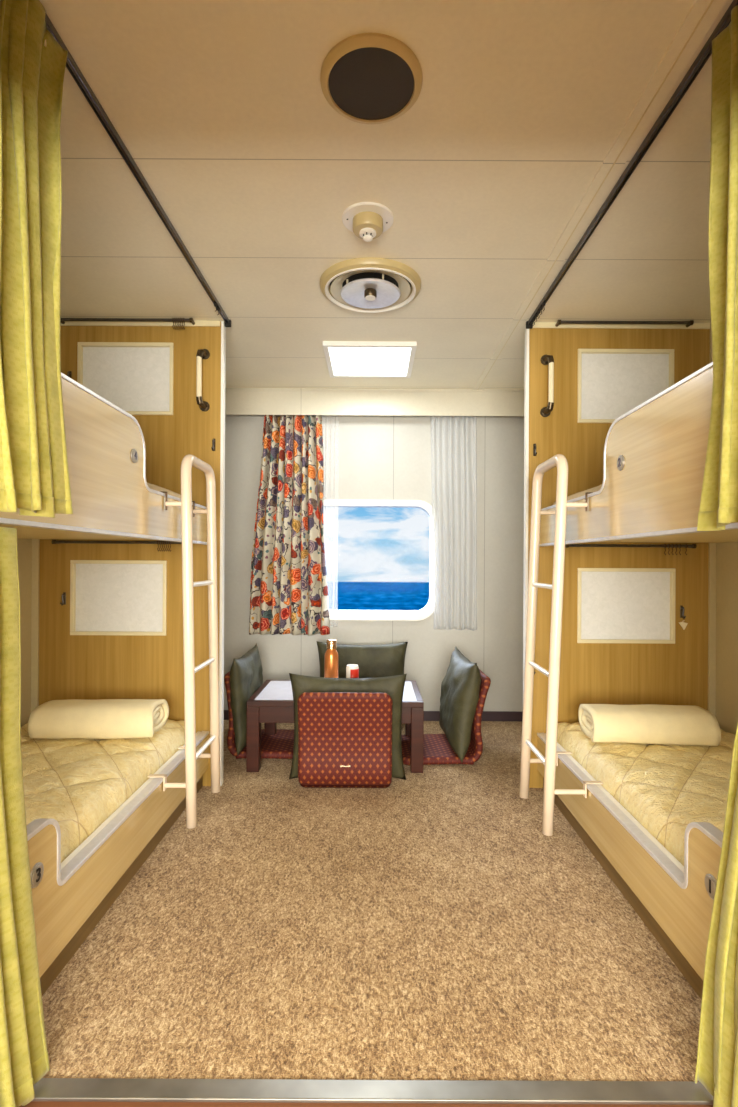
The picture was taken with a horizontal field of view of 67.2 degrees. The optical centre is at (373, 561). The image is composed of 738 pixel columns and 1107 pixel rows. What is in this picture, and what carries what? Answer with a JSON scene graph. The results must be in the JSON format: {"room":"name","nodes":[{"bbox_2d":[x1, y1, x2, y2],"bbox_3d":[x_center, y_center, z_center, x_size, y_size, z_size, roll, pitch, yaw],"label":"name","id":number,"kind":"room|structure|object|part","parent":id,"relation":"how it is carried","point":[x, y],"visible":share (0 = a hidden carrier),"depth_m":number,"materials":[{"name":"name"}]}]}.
{"room":"dormitory","nodes":[
{"label":"dormitory","id":0,"kind":"room"},
{"bbox_2d":[17,538,31,726],"bbox_3d":[-1.565,0.038,0.982,0.050,2.260,5.364,0,0,0],"label":"wall","id":1,"kind":"structure","parent":0,"point":[24,546],"depth_m":2.46,"materials":[{"name":"brown wood"}]},
{"bbox_2d":[0,372,206,544],"bbox_3d":[-1.135,-0.265,1.579,0.804,0.370,1.853,0,0,0],"label":"upper berth","id":2,"kind":"object","parent":1,"relation":"attached to","point":[112,498],"visible":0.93,"depth_m":1.56,"materials":[{"name":"laminate"}]},
{"bbox_2d":[0,527,49,1106],"bbox_3d":[-0.697,0.465,0.973,0.134,1.076,0.284,0,0,0],"label":"curtain","id":3,"kind":"object","parent":2,"relation":"hanging from","point":[24,1057],"visible":1,"depth_m":1.06,"materials":[{"name":"yellow fabric"}]},
{"bbox_3d":[-1.152,-0.113,1.577,0.773,0.025,1.849,0,0,0],"label":"panel","id":4,"kind":"part","parent":2,"relation":"part of","materials":[{"name":"beige wood"}]},
{"bbox_3d":[-0.754,-0.083,1.579,0.030,0.010,1.853,0,0,0],"label":"trim","id":5,"kind":"part","parent":2,"relation":"part of","materials":[{"name":"wood"}]},
{"bbox_3d":[-0.753,-0.340,1.579,0.031,0.216,1.853,0,0,0],"label":"edge trim","id":6,"kind":"part","parent":2,"relation":"part of","materials":[{"name":"metal"}]},
{"bbox_3d":[-0.737,-0.327,1.709,0.006,0.044,0.044,0,0,0],"label":"number plate","id":7,"kind":"part","parent":2,"relation":"part of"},
{"bbox_2d":[147,483,192,500],"bbox_3d":[-1.150,-0.230,1.587,0.768,0.207,1.815,0,0,0],"label":"mattress","id":8,"kind":"object","parent":2,"relation":"on","point":[151,486],"visible":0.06,"depth_m":2.16,"materials":[{"name":"beige fabric"}]},
{"bbox_2d":[148,454,219,828],"bbox_3d":[-0.709,0.272,2.114,0.172,1.326,0.336,0,0,0],"label":"ladder","id":9,"kind":"object","parent":2,"relation":"attached to","point":[189,460],"visible":0.99,"depth_m":1.96,"materials":[{"name":"beige metal"}]},
{"bbox_3d":[-0.655,0.272,2.114,0.065,1.326,0.336,0,0,0],"label":"rail frame","id":10,"kind":"part","parent":9,"relation":"part of","materials":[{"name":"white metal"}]},
{"bbox_2d":[31,321,225,785],"bbox_3d":[-1.112,-0.040,2.519,0.856,2.100,0.048,0,0,0],"label":"wall","id":11,"kind":"structure","parent":0,"point":[118,632],"depth_m":2.51,"materials":[{"name":"brown wood"}]},
{"bbox_3d":[-1.525,-0.042,2.501,0.030,2.100,0.012,0,0,0],"label":"corner trim","id":12,"kind":"part","parent":11,"relation":"part of","materials":[{"name":"beige wood"}]},
{"bbox_2d":[60,592,65,605],"bbox_3d":[-1.397,0.166,2.490,0.012,0.059,0.034,0,0,0],"label":"coat hook","id":13,"kind":"object","parent":11,"relation":"attached to","point":[63,596],"visible":1,"depth_m":2.50,"materials":[{"name":"brown metal"}]},
{"bbox_3d":[-1.397,0.164,2.505,0.012,0.056,0.004,0,0,0],"label":"plate","id":14,"kind":"part","parent":13,"relation":"part of","materials":[{"name":"brown metal"}]},
{"bbox_2d":[67,371,71,377],"bbox_3d":[-1.371,-0.832,2.490,0.012,0.059,0.034,0,0,0],"label":"coat hook","id":15,"kind":"object","parent":11,"relation":"attached to","point":[69,373],"visible":0.48,"depth_m":2.50,"materials":[{"name":"brown metal"}]},
{"bbox_2d":[51,540,181,551],"bbox_3d":[-1.135,-0.072,2.483,0.594,0.052,0.046,0,0,0],"label":"curtain rod","id":16,"kind":"object","parent":11,"relation":"attached to","point":[158,542],"visible":0.8,"depth_m":2.46,"materials":[{"name":"metal"}]},
{"bbox_3d":[-1.134,-0.088,2.470,0.579,0.013,0.013,0,0,0],"label":"rod","id":17,"kind":"part","parent":16,"relation":"part of","materials":[{"name":"metal"}]},
{"bbox_3d":[-1.153,0.162,2.521,0.433,0.339,0.044,0,0,0],"label":"pane frame","id":18,"kind":"part","parent":11,"relation":"part of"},
{"bbox_3d":[-1.153,0.162,2.521,0.403,0.309,0.008,0,0,0],"label":"frosted pane","id":19,"kind":"part","parent":11,"relation":"part of","materials":[{"name":"white glass"}]},
{"bbox_3d":[-1.121,-0.827,2.521,0.431,0.326,0.044,0,0,0],"label":"pane frame","id":20,"kind":"part","parent":11,"relation":"part of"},
{"bbox_3d":[-1.121,-0.827,2.521,0.401,0.296,0.008,0,0,0],"label":"frosted pane","id":21,"kind":"part","parent":11,"relation":"part of","materials":[{"name":"white glass"}]},
{"bbox_2d":[61,318,194,328],"bbox_3d":[-1.107,-1.062,2.483,0.602,0.052,0.046,0,0,0],"label":"curtain rod","id":22,"kind":"object","parent":11,"relation":"attached to","point":[173,320],"visible":0.97,"depth_m":2.46,"materials":[{"name":"metal"}]},
{"bbox_3d":[-1.107,-1.078,2.470,0.588,0.013,0.013,0,0,0],"label":"rod","id":23,"kind":"part","parent":22,"relation":"part of","materials":[{"name":"metal"}]},
{"bbox_3d":[-1.114,-1.078,2.505,0.840,0.024,0.005,0,0,0],"label":"trim","id":24,"kind":"part","parent":11,"relation":"part of","materials":[{"name":"beige wood"}]},
{"bbox_2d":[196,349,209,411],"bbox_3d":[-0.765,-0.820,2.477,0.048,0.282,0.057,0,0,0],"label":"handle","id":25,"kind":"object","parent":11,"relation":"attached to","point":[204,406],"visible":1,"depth_m":2.46,"materials":[{"name":"beige plastic"}]},
{"bbox_2d":[211,439,214,450],"bbox_3d":[-0.722,-0.527,2.490,0.012,0.059,0.034,0,0,0],"label":"coat hook","id":26,"kind":"object","parent":11,"relation":"attached to","point":[213,440],"visible":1,"depth_m":2.49,"materials":[{"name":"brown metal"}]},
{"bbox_3d":[-0.690,-0.038,2.522,0.012,2.100,0.036,0,0,0],"label":"edge trim","id":27,"kind":"part","parent":11,"relation":"part of","materials":[{"name":"white metal"}]},
{"bbox_2d":[19,1101,712,1106],"bbox_3d":[-0.006,1.088,1.068,3.080,0.136,0.034,0,0,0],"label":"floor","id":28,"kind":"structure","parent":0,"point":[32,1103],"depth_m":1.05,"materials":[{"name":"brown carpet"}]},
{"bbox_2d":[42,720,701,1080],"bbox_3d":[-0.006,1.086,2.375,3.080,0.140,2.578,0,0,0],"label":"floor","id":29,"kind":"structure","parent":0,"point":[427,925],"depth_m":1.45,"materials":[{"name":"brown carpet"}]},
{"bbox_2d":[27,731,208,995],"bbox_3d":[-1.141,0.797,1.579,0.804,0.425,1.853,0,0,0],"label":"frame","id":30,"kind":"object","parent":29,"relation":"on","point":[70,897],"visible":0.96,"depth_m":1.49,"materials":[{"name":"laminate"}]},
{"bbox_3d":[-0.743,0.690,1.223,0.006,0.050,0.050,0,0,0],"label":"number plate","id":31,"kind":"part","parent":30,"relation":"part of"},
{"bbox_2d":[21,719,184,862],"bbox_3d":[-1.165,0.734,1.587,0.748,0.149,1.815,0,0,0],"label":"mattress","id":32,"kind":"object","parent":30,"relation":"on","point":[78,783],"visible":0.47,"depth_m":1.81,"materials":[{"name":"beige fabric"}]},
{"bbox_2d":[28,699,168,738],"bbox_3d":[-1.058,0.604,2.163,0.454,0.116,0.218,0,0,-3],"label":"folded blanket","id":33,"kind":"object","parent":32,"relation":"on","point":[69,718],"visible":1,"depth_m":2.07,"materials":[{"name":"beige fabric"}]},
{"bbox_3d":[-0.759,0.680,1.579,0.033,0.187,1.853,0,0,0],"label":"edge trim","id":34,"kind":"part","parent":30,"relation":"part of","materials":[{"name":"metal"}]},
{"bbox_3d":[-0.786,0.788,1.581,0.020,0.048,1.843,0,0,0],"label":"rail","id":35,"kind":"part","parent":30,"relation":"part of","materials":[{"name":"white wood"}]},
{"bbox_2d":[224,671,293,758],"bbox_3d":[-0.562,0.792,3.030,0.416,0.439,0.416,0,0,0],"label":"chair","id":36,"kind":"object","parent":29,"relation":"on","point":[280,745],"visible":0.32,"depth_m":2.84,"materials":[{"name":"red fabric"}]},
{"bbox_3d":[-0.728,0.785,3.030,0.085,0.427,0.416,0,0,0],"label":"backrest","id":37,"kind":"part","parent":36,"relation":"part of","materials":[{"name":"red fabric"}]},
{"bbox_2d":[230,643,262,754],"bbox_3d":[-0.689,0.723,3.020,0.140,0.491,0.541,0,0,0],"label":"cushion","id":38,"kind":"object","parent":36,"relation":"on","point":[246,676],"visible":0.69,"depth_m":2.80,"materials":[{"name":"fabric"}]},
{"bbox_3d":[-0.531,0.990,3.030,0.351,0.045,0.405,0,0,0],"label":"seat","id":39,"kind":"part","parent":36,"relation":"part of","materials":[{"name":"red fabric"}]},
{"bbox_2d":[246,680,423,772],"bbox_3d":[-0.188,0.844,2.921,0.853,0.342,0.498,0,0,0],"label":"table","id":40,"kind":"object","parent":29,"relation":"on","point":[272,704],"visible":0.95,"depth_m":2.68,"materials":[{"name":"red wood"}]},
{"bbox_3d":[-0.585,0.856,2.702,0.060,0.314,0.060,0,0,0],"label":"leg","id":41,"kind":"part","parent":40,"relation":"part of","materials":[{"name":"red wood"}]},
{"bbox_3d":[-0.585,0.856,3.140,0.060,0.314,0.060,0,0,0],"label":"leg","id":42,"kind":"part","parent":40,"relation":"part of","materials":[{"name":"red wood"}]},
{"bbox_2d":[324,639,337,677],"bbox_3d":[-0.222,0.539,2.900,0.073,0.267,0.073,0,0,0],"label":"bottle","id":43,"kind":"object","parent":40,"relation":"on","point":[331,655],"visible":0.85,"depth_m":2.87,"materials":[{"name":"orange glass"}]},
{"bbox_2d":[346,664,358,677],"bbox_3d":[-0.112,0.604,2.880,0.066,0.138,0.066,0,0,0],"label":"drink can","id":44,"kind":"object","parent":40,"relation":"on","point":[352,670],"visible":0.52,"depth_m":2.85,"materials":[{"name":"white metal"}]},
{"bbox_3d":[0.208,0.860,3.140,0.060,0.314,0.060,0,0,0],"label":"leg","id":45,"kind":"part","parent":40,"relation":"part of","materials":[{"name":"red wood"}]},
{"bbox_3d":[0.208,0.860,2.702,0.060,0.314,0.060,0,0,0],"label":"leg","id":46,"kind":"part","parent":40,"relation":"part of","materials":[{"name":"red wood"}]},
{"bbox_2d":[297,692,391,787],"bbox_3d":[-0.128,0.792,2.611,0.416,0.445,0.414,0,0,0],"label":"chair","id":47,"kind":"object","parent":29,"relation":"on","point":[345,739],"visible":1,"depth_m":2.44,"materials":[{"name":"red fabric"}]},
{"bbox_3d":[-0.129,0.992,2.652,0.405,0.045,0.331,0,0,0],"label":"seat","id":48,"kind":"part","parent":47,"relation":"part of","materials":[{"name":"red fabric"}]},
{"bbox_2d":[289,673,406,779],"bbox_3d":[-0.122,0.764,2.583,0.546,0.499,0.108,0,0,0],"label":"cushion","id":49,"kind":"object","parent":47,"relation":"on","point":[393,686],"visible":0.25,"depth_m":2.56,"materials":[{"name":"fabric"}]},
{"bbox_2d":[32,1078,712,1104],"bbox_3d":[-0.005,1.016,1.065,3.080,0.008,0.041,0,0,0],"label":"door threshold","id":50,"kind":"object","parent":29,"relation":"on","point":[45,1089],"depth_m":1.06,"materials":[{"name":"metal"}]},
{"bbox_2d":[401,669,490,764],"bbox_3d":[0.355,0.797,2.959,0.448,0.440,0.416,0,0,-2],"label":"chair","id":51,"kind":"object","parent":29,"relation":"on","point":[437,750],"visible":0.47,"depth_m":2.78,"materials":[{"name":"red fabric"}]},
{"bbox_3d":[0.311,0.994,2.958,0.361,0.045,0.405,0,0,-2],"label":"seat","id":52,"kind":"part","parent":51,"relation":"part of","materials":[{"name":"red fabric"}]},
{"bbox_2d":[439,647,480,761],"bbox_3d":[0.451,0.731,2.957,0.178,0.486,0.541,0,0,-2],"label":"cushion","id":53,"kind":"object","parent":51,"relation":"on","point":[460,687],"visible":1,"depth_m":2.74,"materials":[{"name":"fabric"}]},
{"bbox_3d":[0.525,0.792,2.966,0.107,0.428,0.416,0,0,-2],"label":"backrest","id":54,"kind":"part","parent":51,"relation":"part of","materials":[{"name":"red fabric"}]},
{"bbox_2d":[537,733,722,999],"bbox_3d":[1.133,0.809,1.579,0.804,0.425,1.853,0,0,0],"label":"frame","id":55,"kind":"object","parent":29,"relation":"on","point":[674,900],"visible":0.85,"depth_m":1.49,"materials":[{"name":"laminate"}]},
{"bbox_3d":[0.778,0.796,1.581,0.020,0.048,1.843,0,0,0],"label":"rail","id":56,"kind":"part","parent":55,"relation":"part of","materials":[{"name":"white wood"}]},
{"bbox_3d":[0.752,0.688,1.579,0.033,0.187,1.853,0,0,0],"label":"edge trim","id":57,"kind":"part","parent":55,"relation":"part of","materials":[{"name":"metal"}]},
{"bbox_2d":[557,722,734,865],"bbox_3d":[1.157,0.747,1.587,0.746,0.149,1.818,0,0,0],"label":"mattress","id":58,"kind":"object","parent":55,"relation":"on","point":[666,788],"visible":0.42,"depth_m":1.80,"materials":[{"name":"beige fabric"}]},
{"bbox_2d":[578,704,720,745],"bbox_3d":[1.042,0.616,2.134,0.449,0.115,0.218,0,0,4],"label":"folded blanket","id":59,"kind":"object","parent":58,"relation":"on","point":[604,723],"visible":1,"depth_m":2.04,"materials":[{"name":"beige fabric"}]},
{"bbox_3d":[0.735,0.708,1.209,0.006,0.050,0.050,0,0,0],"label":"number plate","id":60,"kind":"part","parent":55,"relation":"part of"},
{"bbox_3d":[-0.089,0.795,3.298,0.416,0.439,0.416,0,0,0],"label":"chair","id":61,"kind":"object","parent":29,"relation":"on","visible":0},
{"bbox_2d":[316,641,407,677],"bbox_3d":[-0.074,0.729,3.386,0.561,0.486,0.135,0,0,0],"label":"cushion","id":62,"kind":"object","parent":61,"relation":"on","point":[386,660],"visible":0.33,"depth_m":3.36,"materials":[{"name":"fabric"}]},
{"bbox_2d":[224,415,523,710],"bbox_3d":[0.000,-0.034,3.614,3.080,2.100,0.100,0,0,0],"label":"wall","id":63,"kind":"structure","parent":0,"point":[365,457],"depth_m":3.56,"materials":[{"name":"paint"}]},
{"bbox_2d":[249,415,329,635],"bbox_3d":[-0.536,-0.237,3.512,0.517,1.400,0.085,0,0,0],"label":"floral curtain","id":64,"kind":"object","parent":63,"relation":"attached to","point":[289,588],"visible":0.98,"depth_m":3.50,"materials":[{"name":"fabric"}]},
{"bbox_2d":[224,710,522,720],"bbox_3d":[-0.005,0.985,3.558,3.080,0.062,0.012,0,0,0],"label":"baseboard","id":65,"kind":"structure","parent":63,"relation":"attached to","point":[428,715],"depth_m":3.55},
{"bbox_2d":[225,388,523,415],"bbox_3d":[0.005,-1.000,3.481,3.080,0.167,0.022,0,0,0],"label":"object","id":66,"kind":"structure","parent":63,"relation":"attached to","point":[238,401],"depth_m":3.48,"materials":[{"name":"paint"}]},
{"bbox_2d":[323,500,436,620],"bbox_3d":[-0.047,-0.011,3.602,0.905,0.774,0.104,0,0,0],"label":"window","id":67,"kind":"structure","parent":63,"relation":"in","point":[334,615],"depth_m":3.55,"materials":[{"name":"white plastic"}]},
{"bbox_3d":[-0.049,0.320,3.607,0.705,0.012,0.025,0,0,0],"label":"drip rail","id":68,"kind":"part","parent":67,"relation":"part of","materials":[{"name":"metal"}]},
{"bbox_2d":[432,417,476,624],"bbox_3d":[0.506,-0.247,3.524,0.306,1.368,0.032,0,0,0],"label":"sheer curtain","id":69,"kind":"object","parent":63,"relation":"hanging from","point":[467,417],"visible":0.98,"depth_m":3.52,"materials":[{"name":"white fabric"}]},
{"bbox_2d":[39,0,732,388],"bbox_3d":[0.006,-1.109,0.982,3.180,0.050,5.364,0,0,0],"label":"ceiling","id":70,"kind":"structure","parent":0,"point":[222,108],"depth_m":1.55,"materials":[{"name":"paint"}]},
{"bbox_2d":[45,14,230,326],"bbox_3d":[-0.656,-1.063,1.581,0.028,0.049,1.842,0,0,0],"label":"rail","id":71,"kind":"object","parent":70,"relation":"attached to","point":[71,65],"visible":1,"depth_m":1.48,"materials":[{"name":"metal"}]},
{"bbox_2d":[0,0,72,517],"bbox_3d":[-0.664,-0.575,0.992,0.100,0.977,0.316,0,0,0],"label":"curtain","id":72,"kind":"object","parent":71,"relation":"hanging from","point":[34,471],"visible":1,"depth_m":1.04,"materials":[{"name":"yellow fabric"}]},
{"bbox_2d":[342,202,393,241],"bbox_3d":[-0.019,-1.050,1.752,0.164,0.069,0.164,0,0,0],"label":"smoke detector","id":73,"kind":"object","parent":70,"relation":"attached to","point":[367,221],"visible":1,"depth_m":1.72,"materials":[{"name":"beige plastic"}]},
{"bbox_2d":[322,341,416,377],"bbox_3d":[-0.021,-1.073,2.962,0.464,0.022,0.475,0,0,0],"label":"recessed light","id":74,"kind":"object","parent":70,"relation":"in","point":[344,359],"visible":1,"depth_m":2.91,"materials":[{"name":"white plastic"}]},
{"bbox_2d":[328,347,410,375],"bbox_3d":[-0.021,-1.074,2.962,0.414,0.013,0.425,0,0,0],"label":"diffuser","id":75,"kind":"object","parent":74,"relation":"attached to","point":[342,361],"depth_m":2.95,"materials":[{"name":"white plastic"}]},
{"bbox_2d":[320,257,420,312],"bbox_3d":[-0.014,-1.058,2.172,0.396,0.052,0.396,0,0,0],"label":"ceiling vent","id":76,"kind":"object","parent":70,"relation":"in","point":[364,284],"visible":1,"depth_m":2.12,"materials":[{"name":"beige metal"}]},
{"bbox_3d":[-0.014,-1.049,2.172,0.048,0.029,0.048,0,0,0],"label":"knob","id":77,"kind":"part","parent":76,"relation":"part of","materials":[{"name":"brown metal"}]},
{"bbox_3d":[-0.014,-1.053,2.172,0.236,0.020,0.236,0,0,0],"label":"dish","id":78,"kind":"part","parent":76,"relation":"part of","materials":[{"name":"metal"}]},
{"bbox_2d":[320,33,421,123],"bbox_3d":[-0.006,-1.077,1.251,0.229,0.015,0.229,0,0,0],"label":"ceiling speaker","id":79,"kind":"object","parent":70,"relation":"attached to","point":[366,78],"visible":1,"depth_m":1.23},
{"bbox_2d":[329,47,413,119],"bbox_3d":[-0.006,-1.074,1.251,0.192,0.006,0.192,0,0,0],"label":"grille","id":80,"kind":"object","parent":79,"relation":"attached to","point":[366,83],"depth_m":1.24,"materials":[{"name":"black metal"}]},
{"bbox_2d":[526,0,737,328],"bbox_3d":[0.698,-1.056,1.581,0.028,0.049,1.842,0,0,0],"label":"rail","id":81,"kind":"object","parent":70,"relation":"attached to","point":[706,51],"visible":1,"depth_m":1.43,"materials":[{"name":"metal"}]},
{"bbox_2d":[697,5,737,530],"bbox_3d":[0.698,-0.559,0.971,0.084,0.994,0.339,0,0,0],"label":"curtain","id":82,"kind":"object","parent":81,"relation":"hanging from","point":[718,509],"visible":1,"depth_m":1.10,"materials":[{"name":"yellow fabric"}]},
{"bbox_2d":[523,322,715,787],"bbox_3d":[1.112,-0.028,2.519,0.856,2.100,0.048,0,0,0],"label":"wall","id":83,"kind":"structure","parent":0,"point":[624,642],"depth_m":2.51,"materials":[{"name":"brown wood"}]},
{"bbox_3d":[0.690,-0.030,2.522,0.012,2.100,0.036,0,0,0],"label":"edge trim","id":84,"kind":"part","parent":83,"relation":"part of","materials":[{"name":"beige metal"}]},
{"bbox_2d":[533,444,536,455],"bbox_3d":[0.725,-0.505,2.490,0.012,0.059,0.034,0,0,0],"label":"coat hook","id":85,"kind":"object","parent":83,"relation":"attached to","point":[534,445],"visible":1,"depth_m":2.50,"materials":[{"name":"brown metal"}]},
{"bbox_2d":[540,355,553,416],"bbox_3d":[0.775,-0.794,2.477,0.048,0.282,0.057,0,0,0],"label":"handle","id":86,"kind":"object","parent":83,"relation":"attached to","point":[548,360],"visible":1,"depth_m":2.46,"materials":[{"name":"beige plastic"}]},
{"bbox_2d":[473,0,727,390],"bbox_3d":[0.648,-1.078,2.080,0.060,0.006,2.788,0,0,0],"label":"trim","id":87,"kind":"structure","parent":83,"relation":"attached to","point":[698,8],"depth_m":1.44,"materials":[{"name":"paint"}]},
{"bbox_3d":[1.126,-1.066,2.505,0.840,0.024,0.005,0,0,0],"label":"trim","id":88,"kind":"part","parent":83,"relation":"part of","materials":[{"name":"beige wood"}]},
{"bbox_2d":[555,320,693,326],"bbox_3d":[1.118,-1.066,2.483,0.602,0.020,0.046,0,0,0],"label":"curtain rod","id":89,"kind":"object","parent":83,"relation":"attached to","point":[691,322],"visible":1,"depth_m":2.46,"materials":[{"name":"metal"}]},
{"bbox_3d":[1.118,-1.066,2.470,0.588,0.013,0.013,0,0,0],"label":"rod","id":90,"kind":"part","parent":89,"relation":"part of","materials":[{"name":"metal"}]},
{"bbox_3d":[1.136,-0.794,2.521,0.404,0.303,0.008,0,0,0],"label":"frosted pane","id":91,"kind":"part","parent":83,"relation":"part of","materials":[{"name":"white glass"}]},
{"bbox_3d":[1.136,-0.794,2.521,0.434,0.333,0.044,0,0,0],"label":"pane frame","id":92,"kind":"part","parent":83,"relation":"part of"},
{"bbox_3d":[1.138,0.197,2.521,0.410,0.309,0.008,0,0,0],"label":"frosted pane","id":93,"kind":"part","parent":83,"relation":"part of","materials":[{"name":"white glass"}]},
{"bbox_3d":[1.138,0.197,2.521,0.440,0.339,0.044,0,0,0],"label":"pane frame","id":94,"kind":"part","parent":83,"relation":"part of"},
{"bbox_2d":[565,544,696,554],"bbox_3d":[1.142,-0.057,2.483,0.580,0.052,0.046,0,0,0],"label":"curtain rod","id":95,"kind":"object","parent":83,"relation":"attached to","point":[686,546],"visible":0.97,"depth_m":2.46,"materials":[{"name":"metal"}]},
{"bbox_3d":[1.142,-0.072,2.470,0.565,0.013,0.013,0,0,0],"label":"rod","id":96,"kind":"part","parent":95,"relation":"part of","materials":[{"name":"metal"}]},
{"bbox_2d":[680,605,685,618],"bbox_3d":[1.388,0.226,2.490,0.012,0.059,0.034,0,0,0],"label":"coat hook","id":97,"kind":"object","parent":83,"relation":"attached to","point":[682,609],"visible":1,"depth_m":2.50,"materials":[{"name":"brown metal"}]},
{"bbox_3d":[1.388,0.224,2.505,0.012,0.056,0.004,0,0,0],"label":"plate","id":98,"kind":"part","parent":97,"relation":"part of","materials":[{"name":"brown metal"}]},
{"bbox_2d":[679,620,687,629],"bbox_3d":[1.389,0.283,2.489,0.038,0.043,0.016,0,0,0],"label":"tag","id":99,"kind":"object","parent":97,"relation":"hanging from","point":[683,624],"visible":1,"depth_m":2.49,"materials":[{"name":"beige plastic"}]},
{"bbox_3d":[1.525,-0.026,2.501,0.030,2.100,0.012,0,0,0],"label":"corner trim","id":100,"kind":"part","parent":83,"relation":"part of","materials":[{"name":"beige wood"}]},
{"bbox_2d":[716,542,737,734],"bbox_3d":[1.565,0.054,0.982,0.050,2.260,5.364,0,0,0],"label":"wall","id":101,"kind":"structure","parent":0,"point":[726,552],"depth_m":2.42,"materials":[{"name":"brown wood"}]},
{"bbox_2d":[539,361,737,545],"bbox_3d":[1.138,-0.253,1.579,0.804,0.370,1.853,0,0,0],"label":"upper berth","id":102,"kind":"object","parent":101,"relation":"attached to","point":[654,456],"visible":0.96,"depth_m":1.51,"materials":[{"name":"laminate"}]},
{"bbox_2d":[519,454,602,835],"bbox_3d":[0.689,0.279,2.075,0.206,1.326,0.337,0,0,0],"label":"ladder","id":103,"kind":"object","parent":102,"relation":"attached to","point":[550,761],"visible":0.97,"depth_m":1.92,"materials":[{"name":"beige metal"}]},
{"bbox_3d":[0.629,0.279,2.075,0.086,1.326,0.337,0,0,0],"label":"rail frame","id":104,"kind":"part","parent":103,"relation":"part of","materials":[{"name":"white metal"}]},
{"bbox_2d":[553,484,601,504],"bbox_3d":[1.153,-0.219,1.587,0.768,0.207,1.816,0,0,0],"label":"mattress","id":105,"kind":"object","parent":102,"relation":"on","point":[595,489],"visible":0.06,"depth_m":2.15,"materials":[{"name":"beige fabric"}]},
{"bbox_3d":[0.741,-0.298,1.668,0.006,0.046,0.046,0,0,0],"label":"number plate","id":106,"kind":"part","parent":102,"relation":"part of","materials":[{"name":"metal"}]},
{"bbox_3d":[0.756,-0.332,1.579,0.031,0.216,1.853,0,0,0],"label":"edge trim","id":107,"kind":"part","parent":102,"relation":"part of","materials":[{"name":"metal"}]},
{"bbox_3d":[0.754,-0.075,1.579,0.030,0.010,1.853,0,0,0],"label":"trim","id":108,"kind":"part","parent":102,"relation":"part of","materials":[{"name":"wood"}]},
{"bbox_3d":[1.153,-0.101,1.577,0.773,0.025,1.849,0,0,0],"label":"panel","id":109,"kind":"part","parent":102,"relation":"part of","materials":[{"name":"beige wood"}]},
{"bbox_2d":[695,724,737,1106],"bbox_3d":[0.702,0.476,0.950,0.158,1.084,0.315,0,0,0],"label":"curtain","id":110,"kind":"object","parent":102,"relation":"hanging from","point":[717,1054],"visible":1,"depth_m":1.05,"materials":[{"name":"yellow fabric"}]},
{"label":"outside","id":111,"kind":"structure","parent":0,"visible":0},
{"bbox_2d":[327,582,428,609],"bbox_3d":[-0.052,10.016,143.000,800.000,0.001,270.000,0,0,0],"label":"sea","id":112,"kind":"structure","parent":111,"point":[341,595],"depth_m":165.36,"materials":[{"name":"liquid"}]}
]}

